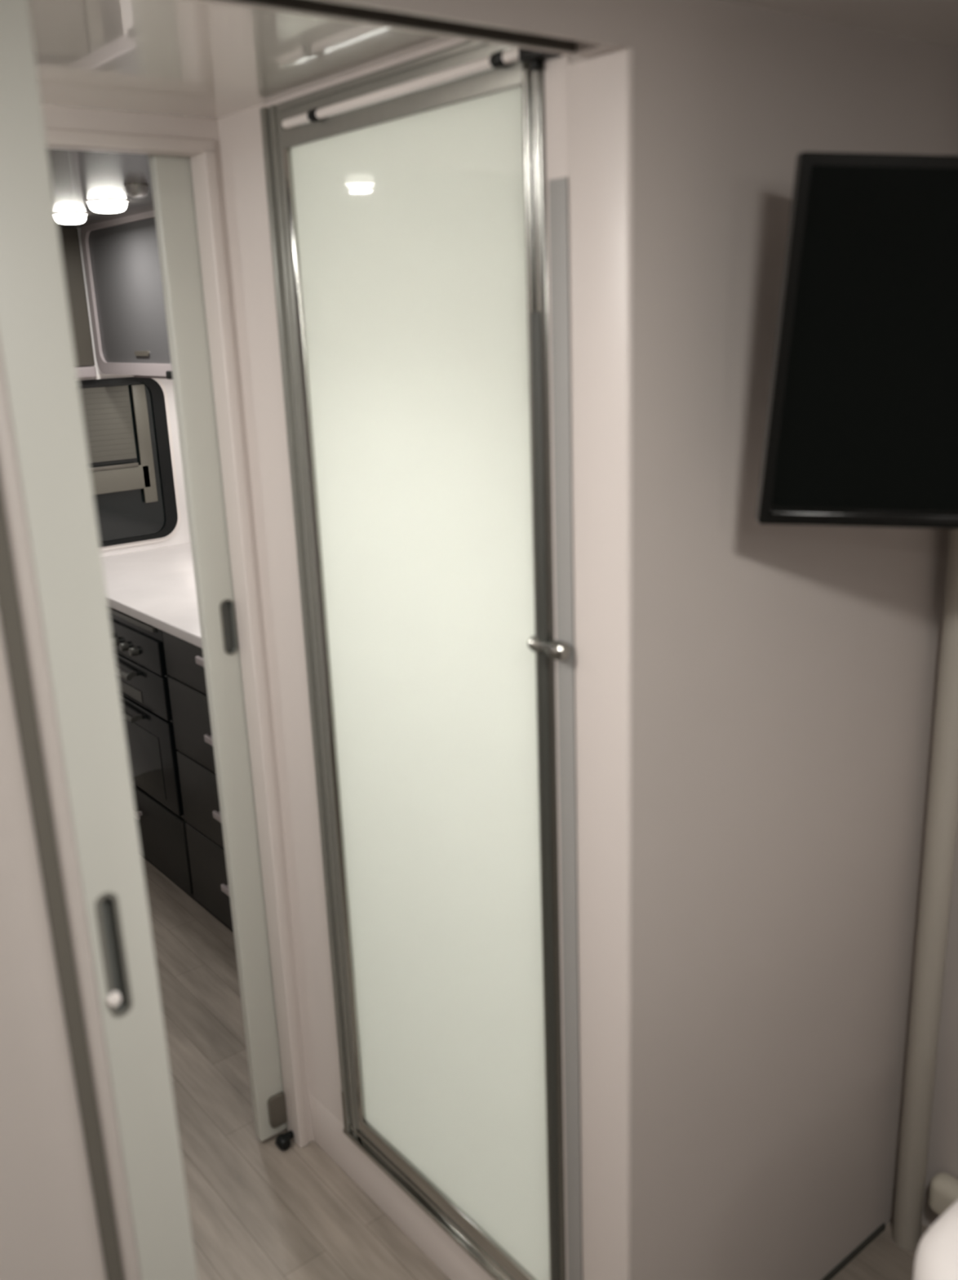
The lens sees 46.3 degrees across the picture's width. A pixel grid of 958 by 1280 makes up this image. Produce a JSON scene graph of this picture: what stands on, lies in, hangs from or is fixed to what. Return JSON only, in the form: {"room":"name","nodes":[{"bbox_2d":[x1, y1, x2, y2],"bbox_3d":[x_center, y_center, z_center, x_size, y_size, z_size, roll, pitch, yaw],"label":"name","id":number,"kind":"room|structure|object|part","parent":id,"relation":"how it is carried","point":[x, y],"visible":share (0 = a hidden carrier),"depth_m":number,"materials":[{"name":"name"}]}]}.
{"room":"camper van bedroom","nodes":[
{"label":"camper van bedroom","id":0,"kind":"room"},
{"bbox_2d":[41,104,204,138],"bbox_3d":[-1.069,-0.623,1.272,1.616,0.048,0.048,-15,20,-37],"label":"wall","id":1,"kind":"structure","parent":0,"point":[54,117],"depth_m":1.66,"materials":[{"name":"white paint"}]},
{"bbox_2d":[44,127,215,156],"bbox_3d":[-0.723,-0.697,1.539,0.762,0.021,0.053,-15,20,-37],"label":"trim","id":2,"kind":"structure","parent":1,"relation":"attached to","point":[56,138],"depth_m":1.67,"materials":[{"name":"white wood"}]},
{"bbox_2d":[76,227,191,556],"bbox_3d":[-1.943,-0.208,3.287,2.500,1.906,0.050,-15,20,-37],"label":"wall","id":3,"kind":"structure","parent":0,"point":[182,535],"depth_m":3.88,"materials":[{"name":"white paint"}]},
{"bbox_2d":[57,227,96,377],"bbox_3d":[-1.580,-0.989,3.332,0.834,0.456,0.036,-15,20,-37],"label":"locker","id":4,"kind":"object","parent":3,"relation":"attached to","point":[68,237],"visible":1,"depth_m":3.55,"materials":[{"name":"grey"}]},
{"bbox_3d":[-1.572,-0.786,3.390,0.834,0.035,0.036,-15,20,-37],"label":"rail","id":5,"kind":"part","parent":4,"relation":"part of","materials":[{"name":"grey plastic"}]},
{"bbox_2d":[78,373,181,551],"bbox_3d":[-1.314,-0.570,3.682,0.665,0.577,0.016,-15,20,-37],"label":"window","id":6,"kind":"structure","parent":3,"relation":"in","point":[124,518],"depth_m":3.82,"materials":[{"name":"black glass"}]},
{"bbox_2d":[79,384,158,502],"bbox_3d":[-1.317,-0.613,3.649,0.528,0.395,0.012,-15,20,-37],"label":"window blind","id":7,"kind":"object","parent":6,"relation":"attached to","point":[104,443],"visible":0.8,"depth_m":3.73,"materials":[{"name":"grey fabric"}]},
{"bbox_3d":[-1.131,-0.662,3.794,0.046,0.395,0.009,-15,20,-37],"label":"rail","id":8,"kind":"part","parent":7,"relation":"part of","materials":[{"name":"grey plastic"}]},
{"bbox_2d":[190,117,313,1147],"bbox_3d":[-0.066,0.014,2.278,0.884,1.906,0.048,-15,20,-37],"label":"door frame","id":9,"kind":"structure","parent":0,"point":[210,126],"depth_m":1.95,"materials":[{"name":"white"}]},
{"bbox_2d":[147,154,287,1141],"bbox_3d":[-0.228,0.047,2.198,0.645,1.876,0.035,-15,20,-37],"label":"sliding door","id":10,"kind":"structure","parent":9,"relation":"in","point":[171,180],"depth_m":1.97,"materials":[{"name":"laminate"}]},
{"bbox_3d":[-0.444,-0.023,1.989,0.030,0.104,0.002,-15,20,-37],"label":"flush handle","id":11,"kind":"part","parent":10,"relation":"part of","materials":[{"name":"metal"}]},
{"bbox_2d":[222,600,236,653],"bbox_3d":[-0.446,-0.024,1.992,0.022,0.096,0.010,-15,20,-37],"label":"door handle","id":12,"kind":"object","parent":10,"relation":"on","point":[228,611],"depth_m":1.99,"materials":[{"name":"grey"}]},
{"bbox_2d":[217,102,343,1124],"bbox_3d":[-0.316,0.058,1.949,0.030,1.788,0.149,-15,20,-37],"label":"wall","id":13,"kind":"structure","parent":9,"relation":"attached to","point":[241,141],"depth_m":1.90,"materials":[{"name":"white paint"}]},
{"bbox_2d":[0,0,957,1279],"bbox_3d":[-0.200,0.361,1.102,2.360,1.906,0.102,-15,20,-37],"label":"wall","id":14,"kind":"structure","parent":0,"point":[785,677],"depth_m":1.42,"materials":[{"name":"paint"}]},
{"bbox_2d":[0,485,124,1279],"bbox_3d":[-0.333,0.436,0.970,0.014,1.846,0.004,-15,20,-37],"label":"trim","id":15,"kind":"structure","parent":14,"relation":"attached to","point":[10,613],"depth_m":0.90,"materials":[{"name":"grey"}]},
{"bbox_2d":[0,342,141,1279],"bbox_3d":[-0.321,0.433,0.978,0.014,1.846,0.006,-15,20,-37],"label":"trim","id":16,"kind":"structure","parent":14,"relation":"attached to","point":[11,484],"depth_m":0.89,"materials":[{"name":"laminate"}]},
{"bbox_2d":[0,0,197,1279],"bbox_3d":[-0.549,0.471,0.814,0.689,1.866,0.030,-15,20,-37],"label":"sliding door","id":17,"kind":"structure","parent":14,"relation":"in","point":[36,337],"depth_m":0.88,"materials":[{"name":"laminate"}]},
{"bbox_3d":[-0.309,0.267,0.950,0.020,0.118,0.002,-15,20,-37],"label":"flush handle","id":18,"kind":"part","parent":17,"relation":"part of","materials":[{"name":"metal"}]},
{"bbox_2d":[100,897,128,1012],"bbox_3d":[-0.312,0.266,0.953,0.012,0.110,0.010,-15,20,-37],"label":"door handle","id":19,"kind":"object","parent":17,"relation":"on","point":[113,910],"depth_m":0.95,"materials":[{"name":"grey metal"}]},
{"bbox_2d":[265,38,468,107],"bbox_3d":[-0.110,-0.723,1.417,0.028,0.008,0.606,-15,20,-37],"label":"trim","id":20,"kind":"structure","parent":14,"relation":"attached to","point":[457,41],"depth_m":1.43,"materials":[{"name":"white"}]},
{"bbox_2d":[309,1093,493,1279],"bbox_3d":[-0.079,1.035,1.973,0.030,0.118,0.792,-15,20,-37],"label":"trim","id":21,"kind":"structure","parent":14,"relation":"attached to","point":[446,1255],"depth_m":2.05,"materials":[{"name":"white"}]},
{"bbox_2d":[259,40,571,1279],"bbox_3d":[-0.079,0.142,1.643,0.058,1.780,0.642,-15,20,-37],"label":"shower door","id":22,"kind":"structure","parent":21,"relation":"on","point":[409,234],"depth_m":1.58,"materials":[{"name":"glass"}]},
{"bbox_3d":[-0.112,-0.668,1.415,0.016,0.024,0.524,-15,20,-37],"label":"door head rail","id":23,"kind":"part","parent":22,"relation":"part of","materials":[{"name":"metal"}]},
{"bbox_3d":[-0.052,0.975,1.906,0.041,0.031,0.606,-15,20,-37],"label":"frame sill","id":24,"kind":"part","parent":22,"relation":"part of","materials":[{"name":"metal"}]},
{"bbox_3d":[-0.051,0.948,1.885,0.017,0.032,0.524,-15,20,-37],"label":"door rail","id":25,"kind":"part","parent":22,"relation":"part of","materials":[{"name":"metal"}]},
{"bbox_3d":[0.099,0.205,1.450,0.038,1.754,0.030,-15,20,-37],"label":"hinge post","id":26,"kind":"part","parent":22,"relation":"part of","materials":[{"name":"silver metal"}]},
{"bbox_3d":[0.085,0.008,1.363,0.026,0.025,0.068,-13,19,-33],"label":"latch knob","id":27,"kind":"part","parent":22,"relation":"part of","materials":[{"name":"silver metal"}]},
{"bbox_2d":[233,0,576,52],"bbox_3d":[-0.107,-0.543,0.934,0.552,0.034,0.039,-15,20,-37],"label":"trim","id":28,"kind":"structure","parent":14,"relation":"attached to","point":[320,6],"depth_m":1.00,"materials":[{"name":"grey metal"}]},
{"bbox_2d":[544,54,583,1279],"bbox_3d":[0.124,0.194,1.423,0.032,1.788,0.037,-15,20,-37],"label":"trim","id":29,"kind":"structure","parent":14,"relation":"attached to","point":[556,70],"depth_m":1.24,"materials":[{"name":"white"}]},
{"bbox_2d":[548,177,582,1279],"bbox_3d":[0.115,0.279,1.435,0.002,1.619,0.029,-15,20,-37],"label":"strip","id":30,"kind":"object","parent":14,"relation":"attached to","point":[557,188],"visible":1,"depth_m":1.37,"materials":[{"name":"grey plastic"}]},
{"bbox_2d":[568,47,633,1279],"bbox_3d":[0.156,0.295,1.391,0.010,1.846,0.087,-15,20,-37],"label":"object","id":31,"kind":"structure","parent":14,"relation":"attached to","point":[601,86],"depth_m":1.29,"materials":[{"name":"white"}]},
{"bbox_2d":[822,1222,885,1279],"bbox_3d":[0.475,1.115,1.815,0.647,0.012,0.004,-15,20,-37],"label":"baseboard","id":32,"kind":"structure","parent":14,"relation":"attached to","point":[879,1230],"depth_m":1.95,"materials":[{"name":"grey rubber"}]},
{"bbox_2d":[755,151,957,528],"bbox_3d":[0.648,-0.339,1.317,0.686,0.419,0.322,-2,16,1],"label":"television","id":33,"kind":"object","parent":14,"relation":"attached to","point":[862,424],"visible":1,"depth_m":1.18,"materials":[{"name":"black plastic"}]},
{"bbox_3d":[0.643,-0.132,1.242,0.641,0.009,0.009,1,21,0],"label":"trim","id":34,"kind":"part","parent":33,"relation":"part of","materials":[{"name":"black"}]},
{"bbox_2d":[27,0,957,227],"bbox_3d":[-0.163,-0.580,0.851,2.700,0.062,5.910,-15,20,-37],"label":"ceiling","id":35,"kind":"structure","parent":0,"point":[187,58],"depth_m":1.33,"materials":[{"name":"white paint"}]},
{"bbox_2d":[56,211,88,224],"bbox_3d":[-1.126,-1.160,3.090,0.097,0.029,0.097,-15,20,-37],"label":"recessed light","id":36,"kind":"object","parent":35,"relation":"in","point":[71,217],"visible":0.87,"depth_m":3.06,"materials":[{"name":"white plastic"}]},
{"bbox_2d":[85,198,128,213],"bbox_3d":[-0.933,-1.089,2.820,0.105,0.029,0.105,-15,20,-37],"label":"recessed light","id":37,"kind":"object","parent":35,"relation":"in","point":[100,206],"visible":1,"depth_m":2.79,"materials":[{"name":"white plastic"}]},
{"bbox_2d":[124,183,149,198],"bbox_3d":[-0.769,-1.008,2.520,0.055,0.029,0.055,-15,20,-37],"label":"ceiling fitting","id":38,"kind":"object","parent":35,"relation":"attached to","point":[133,190],"visible":1,"depth_m":2.50,"materials":[{"name":"metal"}]},
{"bbox_2d":[141,855,929,1279],"bbox_3d":[-0.092,1.286,1.394,2.700,0.040,5.910,-15,20,-37],"label":"floor","id":39,"kind":"structure","parent":0,"point":[258,1210],"depth_m":2.20,"materials":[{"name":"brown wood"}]},
{"bbox_2d":[131,631,233,933],"bbox_3d":[-0.632,0.297,3.309,0.637,0.828,1.755,-15,20,-37],"label":"base cabinet","id":40,"kind":"object","parent":39,"relation":"on","point":[189,851],"visible":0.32,"depth_m":3.03,"materials":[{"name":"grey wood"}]},
{"bbox_3d":[-1.088,0.510,3.461,0.026,0.016,0.225,-15,20,-37],"label":"handle","id":41,"kind":"part","parent":40,"relation":"part of","materials":[{"name":"grey metal"}]},
{"bbox_2d":[108,606,184,818],"bbox_3d":[-0.829,0.126,3.452,0.610,0.560,0.605,-15,20,-37],"label":"oven","id":42,"kind":"object","parent":40,"relation":"in","point":[143,676],"visible":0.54,"depth_m":3.17,"materials":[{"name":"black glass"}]},
{"bbox_3d":[-1.051,0.006,3.233,0.021,0.026,0.026,-15,20,-37],"label":"knob","id":43,"kind":"part","parent":42,"relation":"part of","materials":[{"name":"grey"}]},
{"bbox_3d":[-1.008,0.019,3.182,0.021,0.026,0.026,-15,20,-37],"label":"knob","id":44,"kind":"part","parent":42,"relation":"part of","materials":[{"name":"grey"}]},
{"bbox_3d":[-1.081,0.070,3.286,0.042,0.018,0.345,-15,20,-37],"label":"bar handle","id":45,"kind":"part","parent":42,"relation":"part of","materials":[{"name":"grey metal"}]},
{"bbox_3d":[-1.043,-0.078,3.223,0.011,0.014,0.530,-15,20,-37],"label":"vent trim","id":46,"kind":"part","parent":42,"relation":"part of","materials":[{"name":"grey metal"}]},
{"bbox_3d":[-1.080,0.194,3.326,0.042,0.018,0.335,-15,20,-37],"label":"bar handle","id":47,"kind":"part","parent":42,"relation":"part of","materials":[{"name":"grey metal"}]},
{"bbox_3d":[-0.966,0.033,3.131,0.021,0.026,0.026,-15,20,-37],"label":"knob","id":48,"kind":"part","parent":42,"relation":"part of","materials":[{"name":"grey plastic"}]},
{"bbox_3d":[-1.039,-0.005,3.242,0.013,0.095,0.585,-15,20,-37],"label":"control panel","id":49,"kind":"part","parent":42,"relation":"part of","materials":[{"name":"black ceramic"}]},
{"bbox_3d":[-1.034,0.106,3.275,0.011,0.124,0.585,-15,20,-37],"label":"grill door","id":50,"kind":"part","parent":42,"relation":"part of","materials":[{"name":"black ceramic"}]},
{"bbox_3d":[-1.038,0.322,3.345,0.006,0.190,0.450,-15,20,-37],"label":"door glass","id":51,"kind":"part","parent":42,"relation":"part of","materials":[{"name":"black glass"}]},
{"bbox_3d":[-1.027,0.306,3.333,0.011,0.277,0.585,-15,20,-37],"label":"door","id":52,"kind":"part","parent":42,"relation":"part of","materials":[{"name":"black glass"}]},
{"bbox_2d":[102,542,202,648],"bbox_3d":[-0.642,-0.117,3.196,0.628,0.029,1.759,-15,20,-37],"label":"benchtop","id":53,"kind":"object","parent":40,"relation":"on","point":[156,587],"visible":0.06,"depth_m":3.31,"materials":[{"name":"white laminate"}]},
{"bbox_3d":[-1.012,0.563,3.412,0.016,0.228,0.595,-15,20,-37],"label":"drawer","id":54,"kind":"part","parent":40,"relation":"part of","materials":[{"name":"black wood"}]},
{"bbox_3d":[-0.606,0.102,2.728,0.016,0.124,0.725,-15,20,-37],"label":"drawer","id":55,"kind":"part","parent":40,"relation":"part of","materials":[{"name":"black wood"}]},
{"bbox_3d":[-0.600,0.268,2.776,0.016,0.210,0.725,-15,20,-37],"label":"drawer","id":56,"kind":"part","parent":40,"relation":"part of","materials":[{"name":"black wood"}]},
{"bbox_3d":[-0.608,0.074,2.690,0.026,0.020,0.280,-15,20,-37],"label":"handle","id":57,"kind":"part","parent":40,"relation":"part of","materials":[{"name":"grey metal"}]},
{"bbox_3d":[-0.592,0.474,2.837,0.016,0.210,0.725,-15,20,-37],"label":"drawer","id":58,"kind":"part","parent":40,"relation":"part of","materials":[{"name":"black wood"}]},
{"bbox_3d":[-0.600,0.274,2.748,0.026,0.020,0.280,-15,20,-37],"label":"handle","id":59,"kind":"part","parent":40,"relation":"part of","materials":[{"name":"grey metal"}]},
{"bbox_3d":[-0.584,0.692,2.900,0.016,0.235,0.725,-15,20,-37],"label":"drawer","id":60,"kind":"part","parent":40,"relation":"part of","materials":[{"name":"black wood"}]},
{"bbox_3d":[-0.593,0.476,2.807,0.026,0.020,0.280,-15,20,-37],"label":"handle","id":61,"kind":"part","parent":40,"relation":"part of","materials":[{"name":"grey metal"}]},
{"bbox_3d":[-0.585,0.679,2.865,0.026,0.020,0.280,-15,20,-37],"label":"handle","id":62,"kind":"part","parent":40,"relation":"part of","materials":[{"name":"grey metal"}]},
{"bbox_2d":[275,1130,293,1151],"bbox_3d":[-0.390,1.010,2.261,0.037,0.026,0.026,-15,20,-37],"label":"roller","id":63,"kind":"object","parent":39,"relation":"on","point":[282,1141],"visible":1,"depth_m":2.25,"materials":[{"name":"black plastic"}]},
{"bbox_2d":[892,528,957,1249],"bbox_3d":[0.721,0.147,1.718,0.046,1.906,0.046,-15,20,-37],"label":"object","id":64,"kind":"object","parent":39,"relation":"on","point":[942,819],"visible":0.98,"depth_m":1.80,"materials":[{"name":"beige"}]},
{"bbox_2d":[913,1200,957,1279],"bbox_3d":[1.397,1.093,0.658,0.703,0.633,2.202,-15,20,-37],"label":"bed","id":65,"kind":"object","parent":39,"relation":"on","point":[937,1254],"visible":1,"depth_m":1.20,"materials":[{"name":"white fabric"}]},
{"bbox_2d":[921,826,957,1228],"bbox_3d":[1.686,0.410,0.688,0.050,1.906,2.949,-15,20,-37],"label":"wall","id":66,"kind":"structure","parent":0,"point":[943,1153],"depth_m":1.91,"materials":[{"name":"paint"}]},
{"bbox_2d":[928,1172,957,1216],"bbox_3d":[0.874,0.980,1.851,0.046,0.074,0.270,-15,20,-37],"label":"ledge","id":67,"kind":"object","parent":66,"relation":"attached to","point":[944,1187],"visible":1,"depth_m":1.92,"materials":[{"name":"beige"}]},
{"bbox_3d":[-0.360,-0.284,3.340,0.050,1.906,2.035,-15,20,-37],"label":"wall","id":68,"kind":"structure","parent":0,"visible":0},
{"bbox_2d":[80,209,173,379],"bbox_3d":[-0.655,-0.975,3.138,0.363,0.482,1.422,-15,20,-37],"label":"locker","id":69,"kind":"object","parent":68,"relation":"attached to","point":[121,255],"depth_m":3.35,"materials":[{"name":"grey"}]},
{"bbox_3d":[-1.007,-0.857,3.351,0.006,0.014,0.100,-15,20,-37],"label":"finger pull","id":70,"kind":"part","parent":69,"relation":"part of","materials":[{"name":"grey"}]},
{"bbox_3d":[-0.761,-0.757,3.237,0.028,0.015,1.120,-15,20,-37],"label":"light strip","id":71,"kind":"part","parent":69,"relation":"part of","materials":[{"name":"white plastic"}]}
]}

